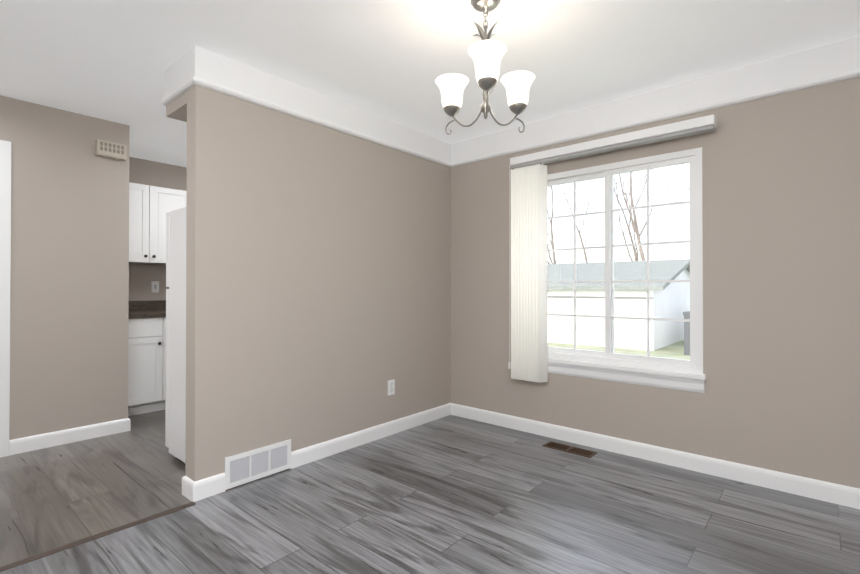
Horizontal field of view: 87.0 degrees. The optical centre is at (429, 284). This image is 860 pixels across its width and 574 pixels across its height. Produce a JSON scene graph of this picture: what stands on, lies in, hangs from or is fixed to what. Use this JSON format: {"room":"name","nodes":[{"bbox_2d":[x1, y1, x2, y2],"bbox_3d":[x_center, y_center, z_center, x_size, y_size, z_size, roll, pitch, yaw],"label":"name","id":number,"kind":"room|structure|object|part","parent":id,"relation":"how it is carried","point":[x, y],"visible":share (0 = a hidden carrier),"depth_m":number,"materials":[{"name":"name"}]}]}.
{"room":"dining room","nodes":[
{"label":"dining room","id":0,"kind":"room"},
{"bbox_2d":[0,95,128,439],"bbox_3d":[-3.236,-0.064,2.761,0.120,2.440,2.390,0,-1,41],"label":"wall","id":1,"kind":"structure","parent":0,"point":[69,296],"depth_m":3.31,"materials":[{"name":"beige paint"}]},
{"bbox_2d":[0,140,10,456],"bbox_3d":[-3.230,0.089,2.755,0.136,2.135,0.990,0,-1,41],"label":"door frame","id":2,"kind":"structure","parent":1,"relation":"attached to","point":[5,209],"depth_m":3.06,"materials":[{"name":"white wood"}]},
{"bbox_2d":[9,418,130,455],"bbox_3d":[-2.628,1.110,3.354,0.014,0.102,0.713,0,-1,41],"label":"baseboard","id":3,"kind":"structure","parent":1,"relation":"attached to","point":[46,440],"depth_m":3.32,"materials":[{"name":"white wood"}]},
{"bbox_2d":[95,139,126,160],"bbox_3d":[-2.475,-1.043,3.521,0.046,0.126,0.195,0,-1,41],"label":"door chime","id":4,"kind":"object","parent":1,"relation":"attached to","point":[112,150],"visible":1,"depth_m":3.50,"materials":[{"name":"beige plastic"}]},
{"bbox_2d":[129,157,186,300],"bbox_3d":[-3.323,-0.053,4.198,0.150,2.440,4.450,0,-1,41],"label":"wall","id":5,"kind":"structure","parent":0,"point":[150,173],"depth_m":4.63,"materials":[{"name":"beige paint"}]},
{"bbox_2d":[129,300,165,309],"bbox_3d":[-2.472,0.211,5.040,0.020,0.100,2.048,0,-1,41],"label":"backsplash","id":6,"kind":"structure","parent":5,"relation":"attached to","point":[161,305],"depth_m":4.59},
{"bbox_2d":[151,281,158,292],"bbox_3d":[-2.821,0.020,4.656,0.008,0.115,0.070,0,-1,41],"label":"outlet","id":7,"kind":"object","parent":5,"relation":"attached to","point":[154,286],"visible":1,"depth_m":4.65,"materials":[{"name":"white plastic"}]},
{"bbox_2d":[129,182,186,264],"bbox_3d":[-2.770,-0.581,4.466,0.329,0.740,0.781,0,-1,41],"label":"upper cabinet","id":8,"kind":"object","parent":5,"relation":"attached to","point":[150,207],"depth_m":4.33,"materials":[{"name":"white wood"}]},
{"bbox_2d":[166,92,186,121],"bbox_3d":[-1.202,-1.145,2.927,0.310,0.275,0.810,0,-1,41],"label":"soffit","id":9,"kind":"structure","parent":0,"point":[176,109],"depth_m":2.65,"materials":[{"name":"beige paint"}]},
{"bbox_2d":[185,85,450,489],"bbox_3d":[-0.582,-0.060,3.308,0.120,2.440,2.210,0,-1,41],"label":"wall","id":10,"kind":"structure","parent":0,"point":[318,283],"depth_m":2.94,"materials":[{"name":"beige paint"}]},
{"bbox_2d":[224,439,290,489],"bbox_3d":[-1.014,1.059,2.698,0.014,0.177,0.415,0,-1,41],"label":"air vent","id":11,"kind":"object","parent":10,"relation":"in","point":[249,466],"visible":1,"depth_m":2.68,"materials":[{"name":"white metal"}]},
{"bbox_2d":[290,403,452,468],"bbox_3d":[-0.357,1.110,3.457,0.014,0.102,1.595,0,-1,41],"label":"baseboard","id":12,"kind":"structure","parent":10,"relation":"attached to","point":[318,451],"depth_m":3.31,"materials":[{"name":"white wood"}]},
{"bbox_2d":[388,379,394,395],"bbox_3d":[-0.301,0.797,3.528,0.008,0.115,0.070,0,-1,41],"label":"electrical outlet plate","id":13,"kind":"object","parent":10,"relation":"attached to","point":[391,387],"visible":1,"depth_m":3.52,"materials":[{"name":"white plastic"}]},
{"bbox_2d":[0,410,859,573],"bbox_3d":[-0.963,1.202,2.147,6.390,0.100,4.750,0,-1,41],"label":"floor","id":14,"kind":"structure","parent":0,"point":[451,494],"depth_m":2.27,"materials":[{"name":"wood"}]},
{"bbox_2d":[0,501,195,571],"bbox_3d":[-1.974,1.143,1.552,0.044,0.008,2.226,0,-1,41],"label":"transition strip","id":15,"kind":"object","parent":14,"relation":"on","point":[76,543],"visible":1,"depth_m":2.05,"materials":[{"name":"brown"}]},
{"bbox_2d":[128,318,165,415],"bbox_3d":[-2.643,0.733,4.392,0.604,0.870,0.851,0,-1,41],"label":"base cabinet","id":16,"kind":"object","parent":14,"relation":"on","point":[146,336],"depth_m":4.07,"materials":[{"name":"white wood"}]},
{"bbox_2d":[129,310,165,317],"bbox_3d":[-2.246,0.280,4.843,0.619,0.041,2.048,0,-1,41],"label":"countertop","id":17,"kind":"structure","parent":16,"relation":"on","point":[132,313],"depth_m":4.12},
{"bbox_2d":[165,207,185,462],"bbox_3d":[-1.335,0.331,3.123,0.749,1.655,0.660,0,-1,41],"label":"fridge","id":18,"kind":"object","parent":14,"relation":"on","point":[175,424],"visible":0.17,"depth_m":2.97,"materials":[{"name":"white"}]},
{"bbox_2d":[542,441,596,457],"bbox_3d":[0.982,1.157,3.196,0.350,0.005,0.124,0,-1,41],"label":"floor vent","id":19,"kind":"object","parent":14,"relation":"in","point":[571,449],"visible":1,"depth_m":3.18,"materials":[{"name":"brown metal"}]},
{"bbox_2d":[0,0,859,166],"bbox_3d":[-0.963,-1.338,2.166,6.390,0.100,4.750,0,-1,41],"label":"ceiling","id":20,"kind":"structure","parent":0,"point":[114,60],"depth_m":2.46,"materials":[{"name":"white paint"}]},
{"bbox_2d":[435,0,534,134],"bbox_3d":[0.230,-1.001,2.077,0.442,0.575,0.466,0,-1,41],"label":"chandelier","id":21,"kind":"object","parent":20,"relation":"hanging from","point":[486,54],"visible":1,"depth_m":2.06,"materials":[{"name":"white glass"}]},
{"bbox_3d":[0.104,-0.899,2.146,0.160,0.134,0.160,0,-1,41],"label":"lamp shade","id":22,"kind":"part","parent":21,"relation":"part of","materials":[{"name":"white glass"}]},
{"bbox_3d":[0.236,-0.901,1.868,0.160,0.134,0.160,0,-1,41],"label":"lamp shade","id":23,"kind":"part","parent":21,"relation":"part of","materials":[{"name":"white glass"}]},
{"bbox_3d":[0.412,-0.899,2.121,0.160,0.134,0.160,0,-1,41],"label":"lamp shade","id":24,"kind":"part","parent":21,"relation":"part of","materials":[{"name":"white glass"}]},
{"bbox_2d":[161,36,859,167],"bbox_3d":[-0.127,-1.188,1.442,3.880,0.209,4.450,0,-1,41],"label":"trim band","id":25,"kind":"object","parent":20,"relation":"attached to","point":[194,65],"visible":1,"depth_m":2.86,"materials":[{"name":"white paint"}]},
{"bbox_2d":[451,77,859,488],"bbox_3d":[0.542,-0.055,3.896,6.390,2.440,0.150,0,-1,41],"label":"wall","id":26,"kind":"structure","parent":0,"point":[781,257],"depth_m":2.65,"materials":[{"name":"beige paint"}]},
{"bbox_2d":[508,114,716,382],"bbox_3d":[1.181,-0.134,3.140,1.374,1.725,0.158,0,-1,41],"label":"vertical blinds","id":27,"kind":"object","parent":26,"relation":"attached to","point":[529,312],"visible":1,"depth_m":3.43,"materials":[{"name":"white plastic"}]},
{"bbox_3d":[0.618,-0.143,3.531,0.012,1.590,0.012,0,-1,41],"label":"cord","id":28,"kind":"part","parent":27,"relation":"part of","materials":[{"name":"white plastic"}]},
{"bbox_2d":[547,147,702,373],"bbox_3d":[1.273,-0.148,3.222,1.170,1.405,0.094,0,-1,41],"label":"window","id":29,"kind":"structure","parent":26,"relation":"in","point":[610,171],"depth_m":3.07,"materials":[{"name":"glass"}]},
{"bbox_2d":[548,358,706,393],"bbox_3d":[1.230,0.613,3.166,1.206,0.118,0.044,0,-1,41],"label":"window sill","id":30,"kind":"structure","parent":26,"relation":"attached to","point":[683,381],"depth_m":3.06,"materials":[{"name":"white wood"}]},
{"bbox_2d":[453,403,859,508],"bbox_3d":[1.475,1.107,2.972,3.420,0.102,0.014,0,-1,41],"label":"baseboard","id":31,"kind":"structure","parent":26,"relation":"attached to","point":[834,493],"depth_m":2.86,"materials":[{"name":"white wood"}]},
{"label":"outside","id":32,"kind":"structure","parent":0,"visible":0},
{"bbox_2d":[548,340,689,359],"bbox_3d":[18.922,1.991,41.036,100.000,0.200,79.600,0,-1,41],"label":"ground","id":33,"kind":"structure","parent":32,"point":[673,347],"depth_m":11.56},
{"bbox_2d":[547,186,582,263],"bbox_3d":[4.528,-4.840,21.294,5.686,13.173,5.483,0,0,31],"label":"tree","id":34,"kind":"object","parent":33,"relation":"on","point":[552,240],"depth_m":21.59,"materials":[{"name":"brown plant"}]},
{"bbox_2d":[555,179,599,262],"bbox_3d":[9.800,-5.482,31.994,8.888,14.639,8.878,0,-1,41],"label":"tree","id":35,"kind":"object","parent":33,"relation":"on","point":[581,240],"depth_m":30.89,"materials":[{"name":"brown plant"}]},
{"bbox_2d":[548,259,689,350],"bbox_3d":[1.852,0.491,18.790,15.900,2.470,6.600,0,-1,41],"label":"garage","id":36,"kind":"structure","parent":33,"relation":"on","point":[628,311],"depth_m":12.68,"materials":[{"name":"grey"}]},
{"bbox_2d":[593,166,686,260],"bbox_3d":[9.588,-5.930,21.116,9.008,15.357,8.232,0,-1,41],"label":"tree","id":37,"kind":"object","parent":33,"relation":"on","point":[634,225],"depth_m":19.74,"materials":[{"name":"brown plant"}]},
{"bbox_2d":[594,166,688,260],"bbox_3d":[11.642,-5.392,24.475,7.210,14.331,8.610,0,-1,41],"label":"tree","id":38,"kind":"object","parent":33,"relation":"on","point":[631,239],"depth_m":24.97,"materials":[{"name":"brown plant"}]},
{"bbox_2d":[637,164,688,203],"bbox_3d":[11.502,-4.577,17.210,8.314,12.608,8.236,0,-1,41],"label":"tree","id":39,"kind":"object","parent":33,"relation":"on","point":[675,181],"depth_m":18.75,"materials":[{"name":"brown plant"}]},
{"bbox_2d":[644,167,689,238],"bbox_3d":[14.988,-5.530,24.831,7.224,14.624,10.194,0,-1,41],"label":"tree","id":40,"kind":"object","parent":33,"relation":"on","point":[674,200],"depth_m":24.96,"materials":[{"name":"brown plant"}]},
{"bbox_2d":[683,311,689,354],"bbox_3d":[6.451,1.156,10.841,0.590,1.020,0.640,0,-1,41],"label":"bin","id":41,"kind":"object","parent":33,"relation":"on","point":[686,327],"depth_m":10.76,"materials":[{"name":"grey"}]}
]}

